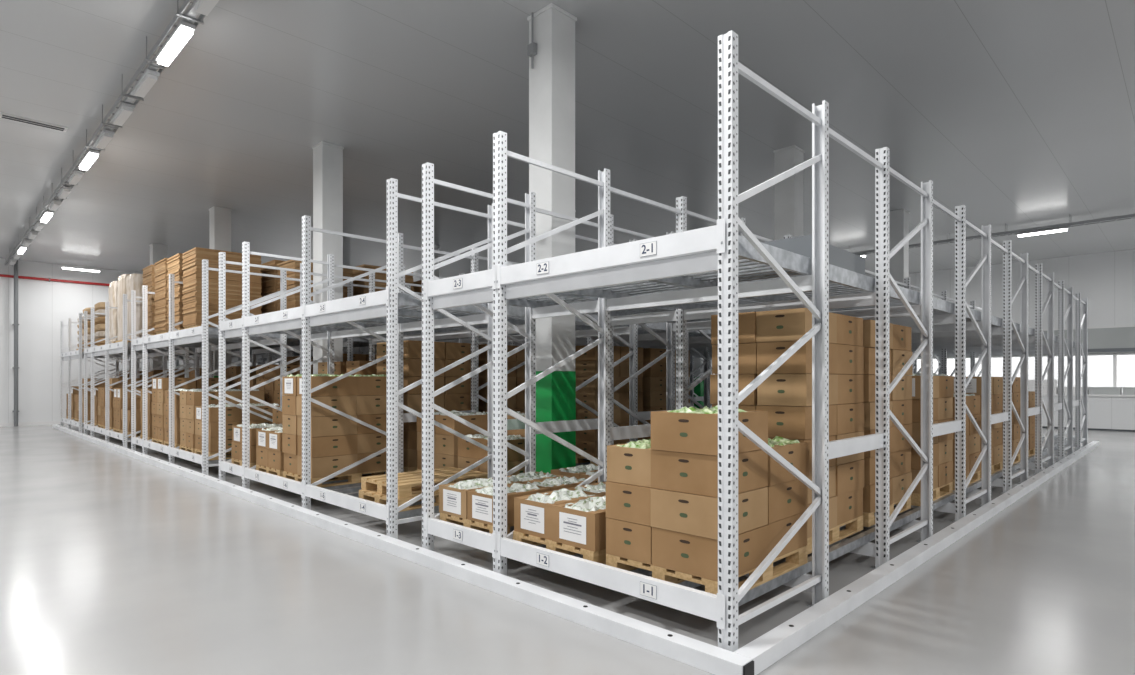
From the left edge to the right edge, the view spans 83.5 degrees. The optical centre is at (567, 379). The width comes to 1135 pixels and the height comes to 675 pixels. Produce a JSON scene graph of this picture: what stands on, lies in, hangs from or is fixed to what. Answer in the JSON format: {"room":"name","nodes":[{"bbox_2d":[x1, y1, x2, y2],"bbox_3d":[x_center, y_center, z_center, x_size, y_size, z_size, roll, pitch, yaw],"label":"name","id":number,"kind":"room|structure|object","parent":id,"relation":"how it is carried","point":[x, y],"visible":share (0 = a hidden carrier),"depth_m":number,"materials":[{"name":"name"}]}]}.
{"room":"warehouse","nodes":[
{"label":"warehouse","id":0,"kind":"room"},
{"bbox_2d":[0,258,278,422],"bbox_3d":[-13.990,-1.290,27.514,0.200,5.780,35.400,0,0,45],"label":"wall","id":1,"kind":"structure","parent":0,"point":[42,305],"depth_m":22.63,"materials":[{"name":"white paint"}]},
{"bbox_2d":[12,260,18,425],"bbox_3d":[-19.093,-1.289,22.012,0.275,5.778,0.160,0,0,45],"label":"drain pipe","id":2,"kind":"object","parent":1,"relation":"attached to","point":[15,324],"visible":0.86,"depth_m":21.92,"materials":[{"name":"grey"}]},
{"bbox_2d":[0,274,109,285],"bbox_3d":[-13.976,-3.580,27.289,0.125,0.120,34.300,0,0,45],"label":"pipe","id":3,"kind":"object","parent":1,"relation":"attached to","point":[1,275],"visible":0.11,"depth_m":22.80,"materials":[{"name":"grey metal"}]},
{"bbox_2d":[0,0,1134,281],"bbox_3d":[0.744,-4.280,15.746,37.700,0.200,39.400,0,0,45],"label":"ceiling","id":4,"kind":"structure","parent":0,"point":[1020,114],"depth_m":9.94,"materials":[{"name":"white paint"}]},
{"bbox_2d":[0,112,67,131],"bbox_3d":[-8.643,-4.167,10.298,0.220,0.025,0.850,0,0,45],"label":"ceiling vent","id":5,"kind":"object","parent":4,"relation":"attached to","point":[2,115],"depth_m":10.26,"materials":[{"name":"grey metal"}]},
{"bbox_2d":[5,0,204,265],"bbox_3d":[-6.683,-4.034,9.450,35.000,0.288,0.260,0,0,45],"label":"cable tray","id":6,"kind":"object","parent":4,"relation":"attached to","point":[190,15],"visible":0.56,"depth_m":8.87,"materials":[{"name":"silver metal"}]},
{"bbox_2d":[111,102,134,125],"bbox_3d":[-6.448,-3.837,9.217,0.800,0.085,0.140,0,0,45],"label":"strip light","id":7,"kind":"object","parent":6,"relation":"attached to","point":[125,110],"visible":1,"depth_m":9.11,"materials":[{"name":"grey plastic"}]},
{"bbox_2d":[132,69,159,97],"bbox_3d":[-5.482,-3.837,8.261,0.800,0.085,0.140,0,0,45],"label":"strip light","id":8,"kind":"object","parent":6,"relation":"attached to","point":[149,78],"visible":1,"depth_m":8.17,"materials":[{"name":"grey plastic"}]},
{"bbox_2d":[155,21,195,65],"bbox_3d":[-4.515,-3.837,7.304,1.100,0.085,0.140,0,0,45],"label":"strip light","id":9,"kind":"object","parent":6,"relation":"attached to","point":[183,32],"visible":1,"depth_m":7.20,"materials":[{"name":"grey plastic"}]},
{"bbox_2d":[193,0,218,15],"bbox_3d":[-3.541,-3.837,6.341,0.800,0.085,0.140,0,0,45],"label":"strip light","id":10,"kind":"object","parent":6,"relation":"attached to","point":[204,7],"visible":1,"depth_m":6.48,"materials":[{"name":"grey plastic"}]},
{"bbox_2d":[852,214,1134,254],"bbox_3d":[6.260,-4.034,22.528,35.000,0.288,0.260,0,0,45],"label":"cable tray","id":11,"kind":"object","parent":4,"relation":"attached to","point":[1130,216],"visible":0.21,"depth_m":16.61,"materials":[{"name":"silver metal"}]},
{"bbox_2d":[0,424,1134,674],"bbox_3d":[0.744,1.700,15.746,37.700,0.200,39.400,0,0,45],"label":"floor","id":12,"kind":"structure","parent":0,"point":[112,562],"depth_m":4.79,"materials":[{"name":"grey concrete"}]},
{"bbox_2d":[149,243,167,369],"bbox_3d":[-12.662,-1.290,19.686,0.410,5.780,0.410,0,0,45],"label":"pillar","id":13,"kind":"structure","parent":12,"relation":"on","point":[158,252],"depth_m":19.53,"materials":[{"name":"white paint"}]},
{"bbox_2d":[209,206,231,377],"bbox_3d":[-8.490,-1.290,15.557,0.410,5.780,0.410,0,0,45],"label":"pillar","id":14,"kind":"structure","parent":12,"relation":"on","point":[219,217],"depth_m":15.41,"materials":[{"name":"white paint"}]},
{"bbox_2d":[312,141,343,373],"bbox_3d":[-4.296,-1.290,11.407,0.410,5.780,0.410,0,0,45],"label":"pillar","id":15,"kind":"structure","parent":12,"relation":"on","point":[327,157],"depth_m":11.30,"materials":[{"name":"white paint"}]},
{"bbox_2d":[527,3,576,473],"bbox_3d":[-0.177,-1.290,7.330,0.410,5.780,0.410,0,0,45],"label":"pillar","id":16,"kind":"structure","parent":12,"relation":"on","point":[552,78],"depth_m":7.18,"materials":[{"name":"white paint"}]},
{"bbox_2d":[60,30,1087,651],"bbox_3d":[-2.256,-0.180,18.188,25.140,3.560,16.390,0,0,45],"label":"rack","id":17,"kind":"object","parent":12,"relation":"on","point":[660,292],"visible":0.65,"depth_m":6.21,"materials":[{"name":"grey metal"}]},
{"bbox_2d":[113,428,140,433],"bbox_3d":[-10.658,1.266,16.056,0.844,0.129,1.200,0,0,45],"label":"wooden pallet","id":18,"kind":"object","parent":17,"relation":"on","point":[114,429],"visible":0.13,"depth_m":15.62,"materials":[{"name":"brown wood"}]},
{"bbox_2d":[113,388,151,429],"bbox_3d":[-10.655,0.702,16.056,0.870,0.996,1.210,0,0,45],"label":"cardboard boxes","id":19,"kind":"object","parent":18,"relation":"on","point":[118,392],"visible":0.19,"depth_m":15.55,"materials":[{"name":"brown cardboard"}]},
{"bbox_2d":[152,438,163,444],"bbox_3d":[-7.902,1.266,13.328,0.859,0.129,1.200,0,0,45],"label":"wooden pallet","id":20,"kind":"object","parent":17,"relation":"on","point":[153,439],"visible":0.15,"depth_m":12.89,"materials":[{"name":"brown wood"}]},
{"bbox_2d":[152,378,228,440],"bbox_3d":[-7.902,0.577,13.328,0.888,1.246,1.212,0,0,45],"label":"cardboard boxes","id":21,"kind":"object","parent":20,"relation":"on","point":[159,385],"visible":0.29,"depth_m":12.89,"materials":[{"name":"brown cardboard"}]},
{"bbox_2d":[164,441,179,447],"bbox_3d":[-7.220,1.266,12.654,0.859,0.129,1.200,0,0,45],"label":"wooden pallet","id":22,"kind":"object","parent":17,"relation":"on","point":[166,443],"visible":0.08,"depth_m":12.33,"materials":[{"name":"brown wood"}]},
{"bbox_2d":[164,388,236,443],"bbox_3d":[-7.221,0.681,12.654,0.886,1.038,1.210,0,0,45],"label":"cardboard boxes","id":23,"kind":"object","parent":22,"relation":"on","point":[176,397],"visible":0.17,"depth_m":12.05,"materials":[{"name":"brown cardboard"}]},
{"bbox_2d":[179,445,194,452],"bbox_3d":[-6.464,1.266,11.906,0.844,0.129,1.200,0,0,45],"label":"wooden pallet","id":24,"kind":"object","parent":17,"relation":"on","point":[181,447],"visible":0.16,"depth_m":11.46,"materials":[{"name":"brown wood"}]},
{"bbox_2d":[180,389,263,447],"bbox_3d":[-6.463,0.682,11.906,0.870,1.036,1.210,0,0,45],"label":"cardboard boxes","id":25,"kind":"object","parent":24,"relation":"on","point":[189,399],"visible":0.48,"depth_m":11.47,"materials":[{"name":"brown cardboard"}]},
{"bbox_2d":[184,325,216,328],"bbox_3d":[-6.464,-0.914,11.906,0.784,0.129,1.060,0,0,45],"label":"wooden pallet","id":26,"kind":"object","parent":17,"relation":"on","point":[193,325],"visible":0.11,"depth_m":11.43,"materials":[{"name":"brown wood"}]},
{"bbox_2d":[182,247,261,326],"bbox_3d":[-6.464,-1.663,11.906,0.846,1.366,1.124,0,0,45],"label":"cartons","id":27,"kind":"object","parent":26,"relation":"on","point":[192,259],"visible":0.52,"depth_m":11.54,"materials":[{"name":"cardboard"}]},
{"bbox_2d":[195,449,231,459],"bbox_3d":[-5.793,1.266,11.242,0.844,0.129,1.200,0,0,45],"label":"wooden pallet","id":28,"kind":"object","parent":17,"relation":"on","point":[197,451],"visible":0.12,"depth_m":10.74,"materials":[{"name":"brown wood"}]},
{"bbox_2d":[195,403,279,452],"bbox_3d":[-5.790,0.806,11.238,0.865,0.787,1.202,0,0,45],"label":"cardboard boxes","id":29,"kind":"object","parent":28,"relation":"on","point":[233,414],"visible":0.48,"depth_m":10.78,"materials":[{"name":"brown cardboard"}]},
{"bbox_2d":[231,458,255,469],"bbox_3d":[-4.454,1.266,9.917,0.818,0.129,1.200,0,0,45],"label":"wooden pallet","id":30,"kind":"object","parent":17,"relation":"on","point":[234,461],"visible":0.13,"depth_m":9.59,"materials":[{"name":"brown wood"}]},
{"bbox_2d":[232,406,282,462],"bbox_3d":[-4.450,0.806,9.918,0.838,0.788,1.206,0,0,45],"label":"cardboard boxes","id":31,"kind":"object","parent":30,"relation":"on","point":[277,415],"visible":0.24,"depth_m":9.60,"materials":[{"name":"brown cardboard"}]},
{"bbox_2d":[256,464,283,476],"bbox_3d":[-3.706,1.266,9.177,0.864,0.129,1.200,0,0,45],"label":"wooden pallet","id":32,"kind":"object","parent":17,"relation":"on","point":[258,467],"visible":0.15,"depth_m":8.75,"materials":[{"name":"brown wood"}]},
{"bbox_2d":[256,426,283,469],"bbox_3d":[-3.710,0.931,9.174,0.890,0.537,1.204,0,0,45],"label":"cardboard boxes","id":33,"kind":"object","parent":32,"relation":"on","point":[269,453],"visible":0.27,"depth_m":8.72,"materials":[{"name":"brown cardboard"}]},
{"bbox_2d":[283,470,386,487],"bbox_3d":[-3.021,1.266,8.499,0.864,0.129,1.200,0,0,45],"label":"wooden pallet","id":34,"kind":"object","parent":17,"relation":"on","point":[354,478],"visible":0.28,"depth_m":8.19,"materials":[{"name":"brown wood"}]},
{"bbox_2d":[282,374,386,477],"bbox_3d":[-3.023,0.556,8.497,0.898,1.288,1.210,0,0,45],"label":"cardboard boxes","id":35,"kind":"object","parent":34,"relation":"on","point":[338,442],"visible":0.76,"depth_m":8.13,"materials":[{"name":"brown cardboard"}]},
{"bbox_2d":[359,480,455,511],"bbox_3d":[-1.583,1.266,7.090,0.799,0.129,1.180,0,0,45],"label":"wooden pallet","id":36,"kind":"object","parent":17,"relation":"on","point":[371,495],"visible":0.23,"depth_m":6.71,"materials":[{"name":"brown wood"}]},
{"bbox_2d":[361,467,487,497],"bbox_3d":[-1.569,1.133,7.133,0.799,0.129,1.180,0,0,45],"label":"wooden pallet","id":37,"kind":"object","parent":36,"relation":"on","point":[407,481],"visible":0.66,"depth_m":6.96,"materials":[{"name":"brown wood"}]},
{"bbox_2d":[403,467,416,471],"bbox_3d":[-2.071,1.266,9.458,0.864,0.129,1.200,0,0,45],"label":"wooden pallet","id":38,"kind":"object","parent":17,"relation":"on","point":[406,469],"visible":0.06,"depth_m":8.78,"materials":[{"name":"brown wood"}]},
{"bbox_2d":[377,340,478,466],"bbox_3d":[-2.071,0.327,9.458,0.892,1.746,1.212,0,0,45],"label":"cardboard boxes","id":39,"kind":"object","parent":38,"relation":"on","point":[458,397],"visible":0.34,"depth_m":9.08,"materials":[{"name":"brown cardboard"}]},
{"bbox_2d":[440,513,513,538],"bbox_3d":[-0.445,1.266,5.908,0.818,0.129,1.200,0,0,45],"label":"wooden pallet","id":40,"kind":"object","parent":17,"relation":"on","point":[483,527],"visible":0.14,"depth_m":5.50,"materials":[{"name":"brown wood"}]},
{"bbox_2d":[439,471,595,525],"bbox_3d":[-0.450,1.056,5.906,0.841,0.288,1.203,0,0,45],"label":"cardboard boxes","id":41,"kind":"object","parent":40,"relation":"on","point":[472,500],"visible":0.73,"depth_m":5.61,"materials":[{"name":"cardboard"}]},
{"bbox_2d":[513,531,605,564],"bbox_3d":[0.296,1.266,5.174,0.864,0.129,1.200,0,0,45],"label":"wooden pallet","id":42,"kind":"object","parent":17,"relation":"on","point":[598,556],"visible":0.18,"depth_m":4.72,"materials":[{"name":"brown wood"}]},
{"bbox_2d":[514,481,606,551],"bbox_3d":[0.298,1.046,5.178,0.891,0.307,1.206,0,0,45],"label":"cardboard boxes","id":43,"kind":"object","parent":42,"relation":"on","point":[575,516],"visible":0.55,"depth_m":4.77,"materials":[{"name":"cardboard"}]},
{"bbox_2d":[576,455,597,463],"bbox_3d":[0.549,1.266,10.594,0.839,0.129,1.200,0,0,45],"label":"wooden pallet","id":44,"kind":"object","parent":17,"relation":"on","point":[579,459],"visible":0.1,"depth_m":10.15,"materials":[{"name":"brown wood"}]},
{"bbox_2d":[575,345,642,456],"bbox_3d":[0.549,0.327,10.594,0.869,1.746,1.214,0,0,45],"label":"cardboard boxes","id":45,"kind":"object","parent":44,"relation":"on","point":[586,364],"visible":0.3,"depth_m":10.12,"materials":[{"name":"brown cardboard"}]},
{"bbox_2d":[606,545,807,594],"bbox_3d":[1.006,1.266,4.514,0.894,0.129,1.200,0,0,45],"label":"wooden pallet","id":46,"kind":"object","parent":17,"relation":"on","point":[797,558],"visible":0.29,"depth_m":4.21,"materials":[{"name":"brown wood"}]},
{"bbox_2d":[606,405,808,581],"bbox_3d":[1.006,0.683,4.512,0.917,1.034,1.210,0,0,45],"label":"cardboard boxes","id":47,"kind":"object","parent":46,"relation":"on","point":[662,489],"visible":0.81,"depth_m":4.07,"materials":[{"name":"brown cardboard"}]},
{"bbox_2d":[807,515,862,553],"bbox_3d":[1.922,1.266,5.506,0.800,0.129,1.200,0,0,45],"label":"wooden pallet","id":48,"kind":"object","parent":17,"relation":"on","point":[853,526],"visible":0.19,"depth_m":5.40,"materials":[{"name":"brown wood"}]},
{"bbox_2d":[710,308,863,537],"bbox_3d":[1.922,0.327,5.506,0.828,1.746,1.214,0,0,45],"label":"cardboard boxes","id":49,"kind":"object","parent":48,"relation":"on","point":[763,336],"visible":0.47,"depth_m":5.13,"materials":[{"name":"brown cardboard"}]},
{"bbox_2d":[863,496,910,526],"bbox_3d":[2.858,1.266,6.452,0.800,0.129,1.200,0,0,45],"label":"wooden pallet","id":50,"kind":"object","parent":17,"relation":"on","point":[868,518],"visible":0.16,"depth_m":5.92,"materials":[{"name":"brown wood"}]},
{"bbox_2d":[843,320,912,512],"bbox_3d":[2.858,0.327,6.451,0.828,1.746,1.214,0,0,45],"label":"cardboard boxes","id":51,"kind":"object","parent":50,"relation":"on","point":[900,404],"visible":0.23,"depth_m":6.20,"materials":[{"name":"brown cardboard"}]},
{"bbox_2d":[911,482,952,505],"bbox_3d":[3.846,1.266,7.401,0.830,0.129,1.200,0,0,45],"label":"wooden pallet","id":52,"kind":"object","parent":17,"relation":"on","point":[944,490],"visible":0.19,"depth_m":7.09,"materials":[{"name":"brown wood"}]},
{"bbox_2d":[909,373,953,493],"bbox_3d":[3.846,0.557,7.401,0.860,1.286,1.213,0,0,45],"label":"cardboard boxes","id":53,"kind":"object","parent":52,"relation":"on","point":[943,384],"visible":0.23,"depth_m":7.10,"materials":[{"name":"brown cardboard"}]},
{"bbox_2d":[953,471,979,490],"bbox_3d":[4.796,1.266,8.361,0.830,0.129,1.200,0,0,45],"label":"wooden pallet","id":54,"kind":"object","parent":17,"relation":"on","point":[976,476],"visible":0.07,"depth_m":8.39,"materials":[{"name":"brown wood"}]},
{"bbox_2d":[952,394,980,479],"bbox_3d":[4.795,0.557,8.358,0.857,1.287,1.213,0,0,45],"label":"cardboard boxes","id":55,"kind":"object","parent":54,"relation":"on","point":[973,451],"visible":0.08,"depth_m":8.15,"materials":[{"name":"brown cardboard"}]},
{"bbox_2d":[980,462,1001,477],"bbox_3d":[5.745,1.266,9.320,0.830,0.129,1.200,0,0,45],"label":"wooden pallet","id":56,"kind":"object","parent":17,"relation":"on","point":[997,467],"visible":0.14,"depth_m":9.26,"materials":[{"name":"brown wood"}]},
{"bbox_2d":[954,377,1002,468],"bbox_3d":[5.745,0.577,9.320,0.860,1.246,1.214,0,0,45],"label":"cardboard boxes","id":57,"kind":"object","parent":56,"relation":"on","point":[974,386],"visible":0.13,"depth_m":9.08,"materials":[{"name":"brown cardboard"}]},
{"bbox_2d":[1002,454,1019,467],"bbox_3d":[6.695,1.266,10.280,0.830,0.129,1.200,0,0,45],"label":"wooden pallet","id":58,"kind":"object","parent":17,"relation":"on","point":[1017,459],"visible":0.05,"depth_m":10.32,"materials":[{"name":"brown wood"}]},
{"bbox_2d":[1001,377,1019,456],"bbox_3d":[6.693,0.577,10.280,0.858,1.246,1.215,0,0,45],"label":"cardboard boxes","id":59,"kind":"object","parent":58,"relation":"on","point":[1016,384],"visible":0.08,"depth_m":10.11,"materials":[{"name":"brown cardboard"}]},
{"bbox_2d":[1028,448,1034,456],"bbox_3d":[7.644,1.266,11.239,0.830,0.129,1.200,0,0,45],"label":"wooden pallet","id":60,"kind":"object","parent":17,"relation":"on","point":[1031,452],"visible":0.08,"depth_m":11.28,"materials":[{"name":"brown wood"}]},
{"bbox_2d":[1028,391,1034,449],"bbox_3d":[7.646,0.702,11.240,0.857,0.996,1.207,0,0,45],"label":"cardboard boxes","id":61,"kind":"object","parent":60,"relation":"on","point":[1031,394],"visible":0.08,"depth_m":11.07,"materials":[{"name":"brown cardboard"}]},
{"bbox_3d":[-7.901,-0.915,13.328,0.799,0.129,1.060,0,0,45],"label":"wooden pallet","id":62,"kind":"object","parent":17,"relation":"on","visible":0},
{"bbox_2d":[154,258,168,332],"bbox_3d":[-7.902,-1.705,13.329,0.862,1.450,1.123,0,0,45],"label":"cartons","id":63,"kind":"object","parent":62,"relation":"on","point":[160,269],"visible":0.32,"depth_m":12.88,"materials":[{"name":"cardboard"}]},
{"bbox_3d":[-8.648,1.266,14.067,0.818,0.129,1.200,0,0,45],"label":"wooden pallet","id":64,"kind":"object","parent":17,"relation":"on","visible":0},
{"bbox_2d":[140,389,151,436],"bbox_3d":[-8.646,0.702,14.070,0.846,0.996,1.206,0,0,45],"label":"cardboard boxes","id":65,"kind":"object","parent":64,"relation":"on","point":[149,395],"visible":0.06,"depth_m":13.41,"materials":[{"name":"brown cardboard"}]},
{"bbox_3d":[-12.079,1.266,17.463,0.844,0.129,1.200,0,0,45],"label":"wooden pallet","id":66,"kind":"object","parent":17,"relation":"on","visible":0},
{"bbox_2d":[98,387,104,425],"bbox_3d":[-12.082,0.702,17.463,0.868,0.996,1.208,0,0,45],"label":"cardboard boxes","id":67,"kind":"object","parent":66,"relation":"on","point":[101,390],"visible":0.14,"depth_m":17.00,"materials":[{"name":"brown cardboard"}]},
{"bbox_3d":[-14.180,1.266,19.542,0.844,0.129,1.200,0,0,45],"label":"wooden pallet","id":68,"kind":"object","parent":17,"relation":"on","visible":0},
{"bbox_2d":[82,378,104,419],"bbox_3d":[-14.180,0.577,19.542,0.872,1.246,1.212,0,0,45],"label":"cardboard boxes","id":69,"kind":"object","parent":68,"relation":"on","point":[88,379],"visible":0.16,"depth_m":18.92,"materials":[{"name":"brown cardboard"}]},
{"bbox_3d":[-11.408,1.266,16.799,0.844,0.129,1.200,0,0,45],"label":"wooden pallet","id":70,"kind":"object","parent":17,"relation":"on","visible":0},
{"bbox_2d":[109,378,151,426],"bbox_3d":[-11.408,0.577,16.798,0.872,1.246,1.211,0,0,45],"label":"cardboard boxes","id":71,"kind":"object","parent":70,"relation":"on","point":[111,380],"visible":0.12,"depth_m":16.19,"materials":[{"name":"brown cardboard"}]},
{"bbox_3d":[-7.220,-0.915,12.654,0.799,0.129,1.060,0,0,45],"label":"wooden pallet","id":72,"kind":"object","parent":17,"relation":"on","visible":0},
{"bbox_2d":[166,253,183,329],"bbox_3d":[-7.220,-1.685,12.654,0.862,1.411,1.123,0,0,45],"label":"cartons","id":73,"kind":"object","parent":72,"relation":"on","point":[174,264],"visible":0.3,"depth_m":12.08,"materials":[{"name":"cardboard"}]},
{"bbox_3d":[-9.987,-0.915,15.392,0.804,0.129,1.100,0,0,45],"label":"wooden pallet","id":74,"kind":"object","parent":17,"relation":"on","visible":0},
{"bbox_2d":[125,274,142,337],"bbox_3d":[-9.986,-1.730,15.392,0.795,1.500,1.089,0,0,45],"label":"load","id":75,"kind":"object","parent":74,"relation":"on","point":[133,281],"visible":0.23,"depth_m":14.85},
{"bbox_3d":[-10.658,-0.915,16.056,0.804,0.129,1.100,0,0,45],"label":"wooden pallet","id":76,"kind":"object","parent":17,"relation":"on","visible":0},
{"bbox_2d":[117,274,129,339],"bbox_3d":[-10.658,-1.780,16.056,0.796,1.600,1.088,0,0,45],"label":"load","id":77,"kind":"object","parent":76,"relation":"on","point":[121,279],"visible":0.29,"depth_m":15.60},
{"bbox_3d":[-11.408,-0.915,16.799,0.804,0.129,1.100,0,0,45],"label":"wooden pallet","id":78,"kind":"object","parent":17,"relation":"on","visible":0},
{"bbox_2d":[108,281,117,341],"bbox_3d":[-11.408,-1.755,16.799,0.796,1.550,1.089,0,0,45],"label":"load","id":79,"kind":"object","parent":78,"relation":"on","point":[113,287],"visible":0.28,"depth_m":16.23},
{"bbox_3d":[-1.315,1.266,8.710,0.839,0.129,1.200,0,0,45],"label":"wooden pallet","id":80,"kind":"object","parent":17,"relation":"on","visible":0},
{"bbox_2d":[417,410,520,469],"bbox_3d":[-1.312,0.806,8.711,0.867,0.788,1.195,0,0,45],"label":"cardboard boxes","id":81,"kind":"object","parent":80,"relation":"on","point":[445,442],"visible":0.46,"depth_m":8.19,"materials":[{"name":"brown cardboard"}]},
{"bbox_3d":[-8.648,-0.915,14.067,0.758,0.129,1.060,0,0,45],"label":"wooden pallet","id":82,"kind":"object","parent":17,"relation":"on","visible":0},
{"bbox_2d":[142,264,155,333],"bbox_3d":[-8.648,-1.707,14.067,0.820,1.453,1.124,0,0,45],"label":"cartons","id":83,"kind":"object","parent":82,"relation":"on","point":[148,277],"visible":0.23,"depth_m":13.49,"materials":[{"name":"cardboard"}]},
{"bbox_3d":[-12.828,-0.915,18.203,0.798,0.129,1.100,0,0,45],"label":"wooden pallet","id":84,"kind":"object","parent":17,"relation":"on","visible":0},
{"bbox_2d":[94,302,104,344],"bbox_3d":[-12.828,-1.583,18.203,0.814,1.205,1.122,0,0,45],"label":"sacks","id":85,"kind":"object","parent":84,"relation":"on","point":[100,320],"visible":0.33,"depth_m":17.67,"materials":[{"name":"fabric"}]},
{"bbox_3d":[0.540,1.266,6.875,0.818,0.129,1.200,0,0,45],"label":"wooden pallet","id":86,"kind":"object","parent":17,"relation":"on","visible":0},
{"bbox_2d":[551,464,597,482],"bbox_3d":[0.539,1.056,6.877,0.836,0.288,1.205,0,0,45],"label":"cardboard boxes","id":87,"kind":"object","parent":86,"relation":"on","point":[581,471],"visible":0.18,"depth_m":6.67,"materials":[{"name":"cardboard"}]},
{"bbox_3d":[-0.648,1.266,8.050,0.839,0.129,1.200,0,0,45],"label":"wooden pallet","id":88,"kind":"object","parent":17,"relation":"on","visible":0},
{"bbox_2d":[458,412,524,478],"bbox_3d":[-0.647,0.810,8.051,0.864,0.781,1.204,0,0,45],"label":"cardboard boxes","id":89,"kind":"object","parent":88,"relation":"on","point":[469,453],"visible":0.26,"depth_m":7.66,"materials":[{"name":"brown cardboard"}]},
{"bbox_3d":[1.534,1.266,11.589,0.839,0.129,1.200,0,0,45],"label":"wooden pallet","id":90,"kind":"object","parent":17,"relation":"on","visible":0},
{"bbox_2d":[642,348,689,439],"bbox_3d":[1.532,0.327,11.588,0.868,1.746,1.209,0,0,45],"label":"cardboard boxes","id":91,"kind":"object","parent":90,"relation":"on","point":[654,377],"visible":0.27,"depth_m":10.98,"materials":[{"name":"brown cardboard"}]},
{"bbox_3d":[-1.122,1.266,10.418,0.864,0.129,1.200,0,0,45],"label":"wooden pallet","id":92,"kind":"object","parent":17,"relation":"on","visible":0},
{"bbox_2d":[478,344,524,412],"bbox_3d":[-1.122,0.327,10.419,0.891,1.746,1.211,0,0,45],"label":"cardboard boxes","id":93,"kind":"object","parent":92,"relation":"on","point":[515,378],"visible":0.18,"depth_m":10.04,"materials":[{"name":"brown cardboard"}]},
{"bbox_3d":[-2.756,1.266,10.136,0.864,0.129,1.200,0,0,45],"label":"wooden pallet","id":94,"kind":"object","parent":17,"relation":"on","visible":0},
{"bbox_2d":[346,361,376,374],"bbox_3d":[-2.758,0.452,10.137,0.890,1.496,1.213,0,0,45],"label":"cardboard boxes","id":95,"kind":"object","parent":94,"relation":"on","point":[350,365],"visible":0.02,"depth_m":9.84,"materials":[{"name":"brown cardboard"}]},
{"bbox_3d":[-5.514,1.266,12.865,0.844,0.129,1.200,0,0,45],"label":"wooden pallet","id":96,"kind":"object","parent":17,"relation":"on","visible":0},
{"bbox_2d":[256,365,312,403],"bbox_3d":[-5.514,0.452,12.866,0.873,1.496,1.213,0,0,45],"label":"cardboard boxes","id":97,"kind":"object","parent":96,"relation":"on","point":[269,388],"visible":0.15,"depth_m":12.37,"materials":[{"name":"brown cardboard"}]},
{"bbox_3d":[-4.843,-0.915,12.201,0.784,0.129,1.060,0,0,45],"label":"wooden pallet","id":98,"kind":"object","parent":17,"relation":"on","visible":0},
{"bbox_2d":[277,260,352,310],"bbox_3d":[-4.843,-1.590,12.201,0.848,1.220,1.124,0,0,45],"label":"cartons","id":99,"kind":"object","parent":98,"relation":"on","point":[292,301],"visible":0.21,"depth_m":11.71,"materials":[{"name":"cardboard"}]},
{"bbox_3d":[-5.514,-0.915,12.865,0.784,0.129,1.060,0,0,45],"label":"wooden pallet","id":100,"kind":"object","parent":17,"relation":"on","visible":0},
{"bbox_2d":[260,260,284,313],"bbox_3d":[-5.515,-1.644,12.866,0.846,1.328,1.123,0,0,45],"label":"cartons","id":101,"kind":"object","parent":100,"relation":"on","point":[269,284],"visible":0.11,"depth_m":12.37,"materials":[{"name":"cardboard"}]},
{"bbox_3d":[-3.894,-0.915,13.161,0.784,0.129,1.060,0,0,45],"label":"wooden pallet","id":102,"kind":"object","parent":17,"relation":"on","visible":0},
{"bbox_2d":[352,264,413,295],"bbox_3d":[-3.894,-1.625,13.161,0.848,1.289,1.123,0,0,45],"label":"cartons","id":103,"kind":"object","parent":102,"relation":"on","point":[381,276],"visible":0.14,"depth_m":12.69,"materials":[{"name":"cardboard"}]},
{"bbox_2d":[53,425,1098,674],"bbox_3d":[-2.130,1.548,18.450,25.612,0.103,17.200,0,0,45],"label":"rail","id":104,"kind":"object","parent":12,"relation":"on","point":[767,649],"visible":1,"depth_m":4.71,"materials":[{"name":"grey metal"}]},
{"bbox_2d":[694,358,703,408],"bbox_3d":[4.095,-1.290,19.887,0.410,5.780,0.410,0,0,45],"label":"pillar","id":105,"kind":"structure","parent":12,"relation":"on","point":[699,389],"depth_m":19.69,"materials":[{"name":"green paint"}]},
{"bbox_2d":[773,145,804,239],"bbox_3d":[4.036,-1.290,11.588,0.410,5.780,0.410,0,0,45],"label":"pillar","id":106,"kind":"structure","parent":12,"relation":"on","point":[789,192],"depth_m":11.45,"materials":[{"name":"white paint"}]},
{"bbox_2d":[889,209,908,286],"bbox_3d":[8.214,-1.290,15.810,0.410,5.780,0.410,0,0,45],"label":"pillar","id":107,"kind":"structure","parent":12,"relation":"on","point":[898,219],"depth_m":15.66,"materials":[{"name":"white paint"}]},
{"bbox_2d":[1042,394,1134,431],"bbox_3d":[14.530,1.030,23.067,20.000,1.140,1.000,0,0,45],"label":"wall","id":108,"kind":"structure","parent":12,"relation":"on","point":[1105,412],"depth_m":20.03,"materials":[{"name":"white paint"}]},
{"bbox_2d":[1028,380,1134,394],"bbox_3d":[14.353,0.223,23.136,19.970,0.475,0.570,0,0,45],"label":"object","id":109,"kind":"structure","parent":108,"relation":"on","point":[1031,383],"depth_m":20.27,"materials":[{"name":"grey"}]},
{"bbox_2d":[689,249,1134,407],"bbox_3d":[11.717,-1.290,26.835,37.300,5.780,0.200,0,0,45],"label":"wall","id":110,"kind":"structure","parent":0,"point":[1107,279],"depth_m":21.39,"materials":[{"name":"white paint"}]},
{"bbox_2d":[918,325,1134,356],"bbox_3d":[15.532,-1.320,22.658,24.000,0.840,0.369,0,0,45],"label":"box","id":111,"kind":"object","parent":110,"relation":"attached to","point":[1101,339],"visible":0.02,"depth_m":20.51,"materials":[{"name":"white"}]},
{"bbox_2d":[712,353,1134,393],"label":"window","id":112,"kind":"structure","parent":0,"point":[1100,368],"depth_m":24.21,"materials":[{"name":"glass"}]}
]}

